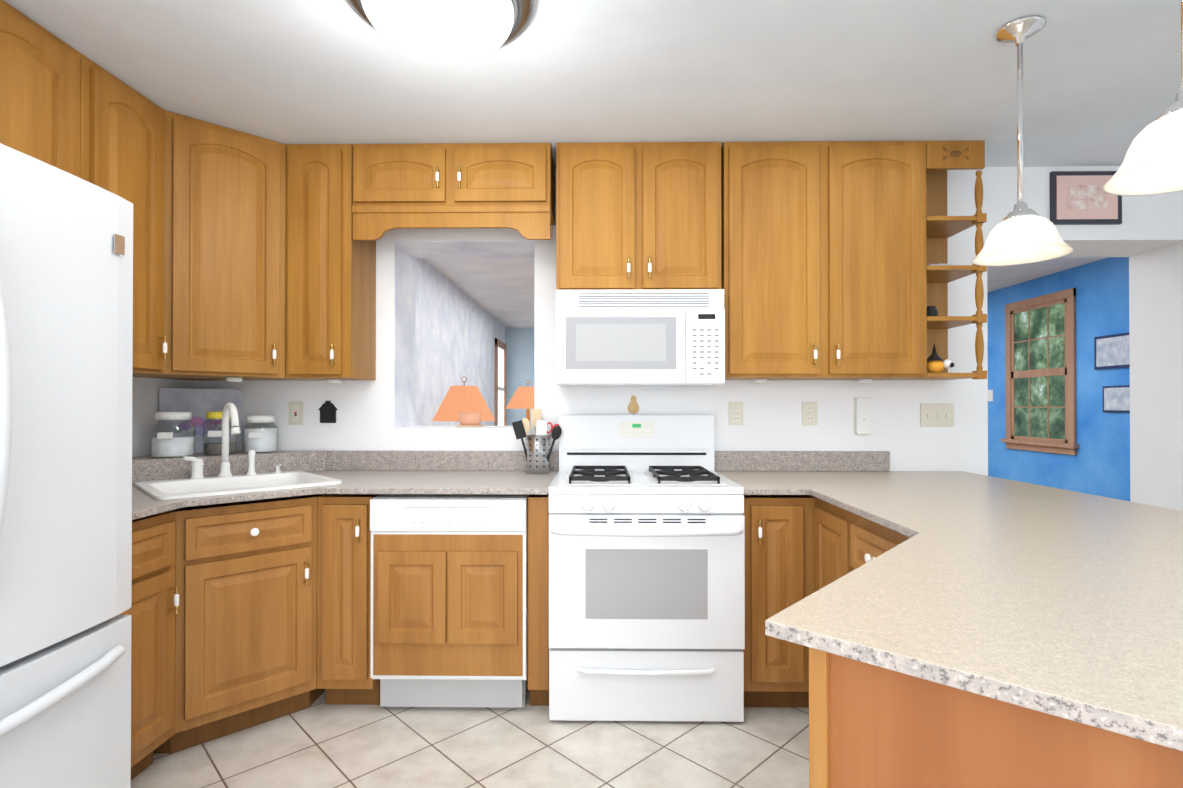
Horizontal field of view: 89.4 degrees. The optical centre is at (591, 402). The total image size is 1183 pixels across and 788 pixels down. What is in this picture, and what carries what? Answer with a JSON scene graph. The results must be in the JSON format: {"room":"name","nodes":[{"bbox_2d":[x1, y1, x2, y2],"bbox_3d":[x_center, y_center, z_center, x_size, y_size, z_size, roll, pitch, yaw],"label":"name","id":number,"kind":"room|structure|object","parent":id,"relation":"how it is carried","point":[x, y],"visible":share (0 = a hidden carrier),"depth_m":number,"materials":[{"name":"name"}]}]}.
{"room":"kitchen","nodes":[
{"label":"kitchen","id":0,"kind":"room"},
{"bbox_2d":[132,377,193,456],"bbox_3d":[-2.110,0.024,0.380,0.100,2.440,6.030,0,0,1],"label":"wall","id":1,"kind":"structure","parent":0,"point":[145,399],"depth_m":2.72,"materials":[{"name":"white paint"}]},
{"bbox_2d":[0,0,80,177],"bbox_3d":[-1.862,-0.653,1.827,0.355,1.069,0.403,0,0,1],"label":"upper cabinet","id":2,"kind":"object","parent":1,"relation":"attached to","point":[39,92],"visible":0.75,"depth_m":1.86,"materials":[{"name":"brown wood"}]},
{"bbox_2d":[80,54,166,373],"bbox_3d":[-1.857,-0.650,2.222,0.355,1.069,0.383,0,0,1],"label":"upper cabinet","id":3,"kind":"object","parent":1,"relation":"attached to","point":[122,139],"visible":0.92,"depth_m":2.25,"materials":[{"name":"brown wood"}]},
{"bbox_2d":[415,258,505,425],"bbox_3d":[-1.404,0.058,6.321,0.100,2.440,5.870,0,0,1],"label":"wall","id":4,"kind":"structure","parent":0,"point":[458,331],"depth_m":5.62,"materials":[{"name":"white paint"}]},
{"bbox_2d":[495,338,505,425],"bbox_3d":[-1.309,-0.194,8.631,0.028,1.370,0.850,0,0,1],"label":"living room window","id":5,"kind":"structure","parent":4,"relation":"in","point":[500,383],"depth_m":8.66,"materials":[{"name":"brown wood"}]},
{"bbox_2d":[131,690,808,787],"bbox_3d":[0.754,1.283,0.336,5.830,0.080,6.030,0,0,1],"label":"floor","id":6,"kind":"structure","parent":0,"point":[319,742],"depth_m":2.14,"materials":[{"name":"tile"}]},
{"bbox_2d":[0,143,132,787],"bbox_3d":[-1.529,0.377,1.020,0.986,1.740,0.910,0,0,1],"label":"refrigerator","id":7,"kind":"object","parent":6,"relation":"on","point":[66,304],"visible":1,"depth_m":1.27,"materials":[{"name":"painted metal"},{"name":"plastic"}]},
{"bbox_2d":[119,512,178,779],"bbox_3d":[-1.720,0.815,1.799,0.640,0.873,0.568,0,0,1],"label":"base cabinet","id":8,"kind":"object","parent":6,"relation":"on","point":[152,611],"visible":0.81,"depth_m":1.96,"materials":[{"name":"brown wood"}]},
{"bbox_2d":[153,494,325,753],"bbox_3d":[-1.568,0.820,2.557,0.925,0.873,0.948,0,0,1],"label":"base cabinet","id":9,"kind":"object","parent":6,"relation":"on","point":[246,623],"visible":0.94,"depth_m":2.22,"materials":[{"name":"brown wood"}]},
{"bbox_2d":[132,451,558,519],"bbox_3d":[-1.102,0.301,2.267,1.856,0.124,1.514,0,0,1],"label":"countertop","id":10,"kind":"structure","parent":9,"relation":"on","point":[430,472],"depth_m":2.72,"materials":[{"name":"beige stone"}]},
{"bbox_2d":[150,412,195,457],"bbox_3d":[-1.854,0.141,2.648,0.164,0.199,0.170,0,0,1],"label":"jar","id":11,"kind":"object","parent":10,"relation":"on","point":[166,444],"visible":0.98,"depth_m":2.60,"materials":[{"name":"clear glass"}]},
{"bbox_2d":[159,388,242,452],"bbox_3d":[-1.893,0.088,2.910,0.345,0.310,0.034,0,0,-44],"label":"board","id":12,"kind":"object","parent":10,"relation":"on","point":[198,403],"visible":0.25,"depth_m":2.90,"materials":[{"name":"grey stone"}]},
{"bbox_2d":[203,411,236,454],"bbox_3d":[-1.744,0.142,2.806,0.136,0.199,0.142,0,0,1],"label":"jar","id":13,"kind":"object","parent":10,"relation":"on","point":[212,448],"visible":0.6,"depth_m":2.76,"materials":[{"name":"clear glass"}]},
{"bbox_2d":[135,403,341,506],"bbox_3d":[-1.452,0.190,2.472,0.640,0.378,0.560,0,0,-44],"label":"sink","id":14,"kind":"object","parent":10,"relation":"in","point":[225,481],"visible":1,"depth_m":2.56,"materials":[{"name":"white ceramic"}]},
{"bbox_2d":[182,403,281,478],"bbox_3d":[-1.578,0.165,2.657,0.280,0.327,0.305,0,0,1],"label":"faucet","id":15,"kind":"object","parent":14,"relation":"on","point":[230,409],"depth_m":2.63,"materials":[{"name":"white metal"}]},
{"bbox_2d":[242,415,277,452],"bbox_3d":[-1.613,0.153,2.910,0.152,0.179,0.158,0,0,1],"label":"jar","id":16,"kind":"object","parent":10,"relation":"on","point":[261,440],"visible":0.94,"depth_m":2.86,"materials":[{"name":"clear glass"}]},
{"bbox_2d":[512,409,561,473],"bbox_3d":[-0.263,0.187,2.905,0.241,0.310,0.114,0,0,1],"label":"utensil holder","id":17,"kind":"object","parent":10,"relation":"on","point":[538,451],"visible":1,"depth_m":2.87,"materials":[{"name":"silver metal"}]},
{"bbox_2d":[317,494,380,704],"bbox_3d":[-0.991,0.820,2.691,0.225,0.873,0.665,0,0,1],"label":"base cabinet","id":18,"kind":"object","parent":6,"relation":"on","point":[343,597],"visible":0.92,"depth_m":2.39,"materials":[{"name":"brown wood"}]},
{"bbox_2d":[370,494,529,707],"bbox_3d":[-0.566,0.821,2.685,0.618,0.872,0.663,0,0,1],"label":"dishwasher","id":19,"kind":"object","parent":6,"relation":"on","point":[449,600],"visible":1,"depth_m":2.37,"materials":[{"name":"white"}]},
{"bbox_2d":[528,494,548,705],"bbox_3d":[-0.210,0.820,2.707,0.084,0.873,0.613,0,0,1],"label":"base cabinet","id":20,"kind":"object","parent":6,"relation":"on","point":[538,596],"visible":0.6,"depth_m":2.40,"materials":[{"name":"brown wood"}]},
{"bbox_2d":[548,415,744,721],"bbox_3d":[0.217,0.659,2.635,0.767,1.195,0.745,0,0,1],"label":"range","id":21,"kind":"object","parent":6,"relation":"on","point":[646,569],"visible":1,"depth_m":2.32,"materials":[{"name":"white metal"}]},
{"bbox_2d":[743,494,814,706],"bbox_3d":[0.751,0.820,2.669,0.293,0.873,0.665,0,0,1],"label":"base cabinet","id":22,"kind":"object","parent":6,"relation":"on","point":[779,555],"visible":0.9,"depth_m":2.37,"materials":[{"name":"brown wood"}]},
{"bbox_2d":[809,495,1182,787],"bbox_3d":[0.910,0.807,1.747,1.156,0.888,2.505,0,0,1],"label":"base cabinet","id":23,"kind":"object","parent":6,"relation":"on","point":[872,726],"visible":0.4,"depth_m":0.64,"materials":[{"name":"brown wood"}]},
{"bbox_2d":[714,451,1182,750],"bbox_3d":[1.055,0.298,1.615,1.562,0.124,2.762,0,0,1],"label":"countertop","id":24,"kind":"structure","parent":23,"relation":"on","point":[1065,604],"depth_m":1.04,"materials":[{"name":"beige stone"}]},
{"bbox_2d":[505,328,533,425],"bbox_3d":[1.458,0.074,9.169,5.550,2.440,0.100,0,0,1],"label":"wall","id":25,"kind":"structure","parent":0,"point":[519,343],"depth_m":9.16,"materials":[{"name":"blue paint"}]},
{"bbox_2d":[3,0,1180,327],"bbox_3d":[1.067,-1.220,3.281,6.380,0.080,11.900,0,0,1],"label":"ceiling","id":26,"kind":"structure","parent":0,"point":[1101,82],"depth_m":2.17,"materials":[{"name":"white paint"}]},
{"bbox_2d":[347,0,532,62],"bbox_3d":[-0.443,-1.097,1.740,0.544,0.181,0.544,0,0,1],"label":"flush-mount dome light","id":27,"kind":"object","parent":26,"relation":"attached to","point":[452,31],"visible":0.98,"depth_m":1.71,"materials":[{"name":"white glass"}]},
{"bbox_2d":[972,15,1073,265],"bbox_3d":[1.359,-0.824,1.895,0.262,0.725,0.262,0,0,1],"label":"pendant light","id":28,"kind":"object","parent":26,"relation":"hanging from","point":[1022,233],"visible":1,"depth_m":1.88,"materials":[{"name":"white glass"}]},
{"bbox_2d":[1102,0,1182,195],"bbox_3d":[1.211,-0.828,1.217,0.262,0.725,0.262,0,0,1],"label":"pendant light","id":29,"kind":"object","parent":26,"relation":"hanging from","point":[1152,163],"visible":1,"depth_m":1.23,"materials":[{"name":"white glass"}]},
{"bbox_2d":[194,166,1182,510],"bbox_3d":[1.066,0.040,3.179,6.380,2.440,0.350,0,0,1],"label":"wall","id":30,"kind":"structure","parent":0,"point":[1146,236],"depth_m":3.02,"materials":[{"name":"white paint"}]},
{"bbox_2d":[132,110,306,380],"bbox_3d":[-1.714,-0.648,2.728,0.628,1.069,0.628,0,0,1],"label":"upper cabinet","id":31,"kind":"object","parent":30,"relation":"attached to","point":[225,255],"visible":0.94,"depth_m":2.55,"materials":[{"name":"brown wood"}]},
{"bbox_2d":[226,377,242,381],"bbox_3d":[-1.601,-0.103,2.679,0.067,0.019,0.067,0,0,-11],"label":"puck light","id":32,"kind":"object","parent":31,"relation":"attached to","point":[240,379],"depth_m":2.66,"materials":[{"name":"white plastic"}]},
{"bbox_2d":[289,402,302,424],"bbox_3d":[-1.499,0.056,3.032,0.072,0.118,0.007,0,0,1],"label":"electrical outlet","id":33,"kind":"object","parent":30,"relation":"attached to","point":[295,413],"visible":1,"depth_m":3.03,"materials":[{"name":"beige plastic"}]},
{"bbox_2d":[318,401,337,422],"bbox_3d":[-1.335,0.048,3.029,0.100,0.112,0.008,0,0,1],"label":"house ornament","id":34,"kind":"object","parent":30,"relation":"attached to","point":[327,409],"visible":1,"depth_m":3.02,"materials":[{"name":"black metal"}]},
{"bbox_2d":[286,144,375,379],"bbox_3d":[-1.246,-0.647,2.858,0.300,1.069,0.355,0,0,1],"label":"upper cabinet","id":35,"kind":"object","parent":30,"relation":"attached to","point":[330,298],"visible":0.98,"depth_m":2.72,"materials":[{"name":"brown wood"}]},
{"bbox_2d":[327,379,341,383],"bbox_3d":[-1.238,-0.102,2.884,0.067,0.019,0.067,0,0,-11],"label":"puck light","id":36,"kind":"object","parent":35,"relation":"attached to","point":[337,381],"depth_m":2.86,"materials":[{"name":"white plastic"}]},
{"bbox_2d":[353,143,554,224],"bbox_3d":[-0.638,-1.039,2.853,0.905,0.285,0.355,0,0,1],"label":"upper cabinet","id":37,"kind":"object","parent":30,"relation":"attached to","point":[459,174],"visible":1,"depth_m":2.71,"materials":[{"name":"brown wood"}]},
{"bbox_2d":[352,205,550,240],"bbox_3d":[-0.640,-0.819,2.732,0.905,0.152,0.028,0,0,1],"label":"valance","id":38,"kind":"object","parent":37,"relation":"attached to","point":[527,222],"visible":1,"depth_m":2.72,"materials":[{"name":"brown wood"}]},
{"bbox_2d":[394,241,534,427],"bbox_3d":[-0.642,-0.344,3.203,0.716,0.949,0.342,0,0,1],"label":"trim","id":39,"kind":"structure","parent":30,"relation":"attached to","point":[407,254],"depth_m":3.19,"materials":[{"name":"white paint"}]},
{"bbox_2d":[456,413,483,426],"bbox_3d":[-0.650,0.092,3.206,0.120,0.075,0.120,0,0,1],"label":"candle holder","id":40,"kind":"object","parent":39,"relation":"on","point":[469,419],"visible":1,"depth_m":3.15,"materials":[{"name":"orange glass"}]},
{"bbox_2d":[628,395,638,413],"bbox_3d":[0.212,0.012,3.009,0.060,0.094,0.011,0,0,1],"label":"ornament","id":41,"kind":"object","parent":30,"relation":"attached to","point":[633,407],"visible":1,"depth_m":3.01,"materials":[{"name":"brown ceramic"}]},
{"bbox_2d":[556,142,720,289],"bbox_3d":[0.216,-0.841,2.840,0.749,0.682,0.355,0,0,1],"label":"upper cabinet","id":42,"kind":"object","parent":30,"relation":"attached to","point":[638,215],"visible":1,"depth_m":2.70,"materials":[{"name":"brown wood"}]},
{"bbox_2d":[556,289,724,386],"bbox_3d":[0.215,-0.287,2.808,0.743,0.418,0.408,0,0,1],"label":"microwave","id":43,"kind":"object","parent":42,"relation":"attached to","point":[645,338],"visible":1,"depth_m":2.61,"materials":[{"name":"white plastic"}]},
{"bbox_2d":[729,402,742,424],"bbox_3d":[0.727,0.056,3.003,0.072,0.118,0.007,0,0,1],"label":"electrical outlet","id":44,"kind":"object","parent":30,"relation":"attached to","point":[735,413],"visible":1,"depth_m":3.00,"materials":[{"name":"beige plastic"}]},
{"bbox_2d":[802,402,816,424],"bbox_3d":[1.096,0.056,2.999,0.072,0.118,0.007,0,0,1],"label":"electrical outlet","id":45,"kind":"object","parent":30,"relation":"attached to","point":[809,411],"visible":1,"depth_m":3.00,"materials":[{"name":"beige plastic"}]},
{"bbox_2d":[721,141,926,379],"bbox_3d":[1.058,-0.647,2.829,0.910,1.069,0.355,0,0,1],"label":"upper cabinet","id":46,"kind":"object","parent":30,"relation":"attached to","point":[823,260],"visible":1,"depth_m":2.69,"materials":[{"name":"brown wood"}]},
{"bbox_2d":[752,379,765,382],"bbox_3d":[0.802,-0.102,2.858,0.067,0.019,0.067,0,0,-11],"label":"puck light","id":47,"kind":"object","parent":46,"relation":"attached to","point":[753,380],"depth_m":2.83,"materials":[{"name":"white plastic"}]},
{"bbox_2d":[857,379,871,382],"bbox_3d":[1.302,-0.102,2.852,0.067,0.019,0.067,0,0,-11],"label":"puck light","id":48,"kind":"object","parent":46,"relation":"attached to","point":[858,380],"depth_m":2.83,"materials":[{"name":"white plastic"}]},
{"bbox_2d":[854,398,870,434],"bbox_3d":[1.357,0.069,2.987,0.078,0.185,0.023,0,0,1],"label":"intercom box","id":49,"kind":"object","parent":30,"relation":"attached to","point":[862,416],"visible":1,"depth_m":2.98,"materials":[{"name":"beige plastic"}]},
{"bbox_2d":[920,403,953,426],"bbox_3d":[1.730,0.064,2.988,0.165,0.118,0.012,0,0,1],"label":"switch plate","id":50,"kind":"object","parent":30,"relation":"attached to","point":[936,414],"visible":1,"depth_m":2.99,"materials":[{"name":"beige plastic"}]},
{"bbox_2d":[901,140,986,379],"bbox_3d":[1.648,-0.643,2.845,0.265,1.077,0.307,0,0,1],"label":"shelf unit","id":51,"kind":"object","parent":30,"relation":"attached to","point":[942,157],"visible":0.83,"depth_m":2.74,"materials":[{"name":"brown wood"}]},
{"bbox_2d":[1050,171,1121,224],"bbox_3d":[2.465,-1.020,2.981,0.344,0.262,0.019,0,0,1],"label":"picture frame","id":52,"kind":"object","parent":30,"relation":"attached to","point":[1080,198],"visible":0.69,"depth_m":2.97,"materials":[{"name":"grey"}]},
{"bbox_2d":[987,257,1129,500],"bbox_3d":[4.245,0.057,6.248,0.100,2.440,5.870,0,0,1],"label":"wall","id":53,"kind":"structure","parent":0,"point":[1098,464],"depth_m":5.07,"materials":[{"name":"blue paint"}]},
{"bbox_2d":[988,390,992,400],"bbox_3d":[4.190,-0.072,6.285,0.010,0.120,0.080,0,0,1],"label":"light switch","id":54,"kind":"object","parent":53,"relation":"attached to","point":[990,395],"visible":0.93,"depth_m":6.28,"materials":[{"name":"white plastic"}]},
{"bbox_2d":[1001,288,1078,454],"bbox_3d":[4.161,-0.264,5.591,0.048,1.445,0.930,0,0,1],"label":"window","id":55,"kind":"structure","parent":53,"relation":"in","point":[1040,373],"depth_m":5.54,"materials":[{"name":"brown wood"}]},
{"bbox_2d":[1094,332,1129,369],"bbox_3d":[4.165,-0.406,4.727,0.018,0.270,0.440,0,0,1],"label":"picture frame","id":56,"kind":"object","parent":53,"relation":"attached to","point":[1111,351],"visible":0.54,"depth_m":4.77,"materials":[{"name":"blue"}]},
{"bbox_2d":[1103,385,1129,411],"bbox_3d":[4.165,-0.027,4.650,0.018,0.210,0.430,0,0,1],"label":"picture frame","id":57,"kind":"object","parent":53,"relation":"attached to","point":[1116,398],"visible":0.62,"depth_m":4.73,"materials":[{"name":"blue"}]},
{"bbox_3d":[1.421,1.317,6.277,5.750,0.080,5.870,0,0,1],"label":"floor","id":58,"kind":"structure","parent":0,"visible":0},
{"bbox_3d":[-0.863,0.915,4.044,0.600,0.700,0.500,0,0,1],"label":"side table","id":59,"kind":"object","parent":58,"relation":"on","visible":0},
{"bbox_2d":[432,376,494,420],"bbox_3d":[-0.863,0.194,4.048,0.414,0.740,0.420,0,0,1],"label":"table lamp","id":60,"kind":"object","parent":59,"relation":"on","point":[457,400],"visible":0.48,"depth_m":3.94,"materials":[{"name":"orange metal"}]},
{"bbox_3d":[-0.585,0.898,5.490,0.600,0.750,0.500,0,0,1],"label":"side table","id":61,"kind":"object","parent":58,"relation":"on","visible":0},
{"bbox_2d":[505,380,533,421],"bbox_3d":[-0.585,0.157,5.495,0.404,0.730,0.410,0,0,1],"label":"table lamp","id":62,"kind":"object","parent":61,"relation":"on","point":[522,398],"visible":0.46,"depth_m":5.37,"materials":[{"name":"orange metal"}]}
]}

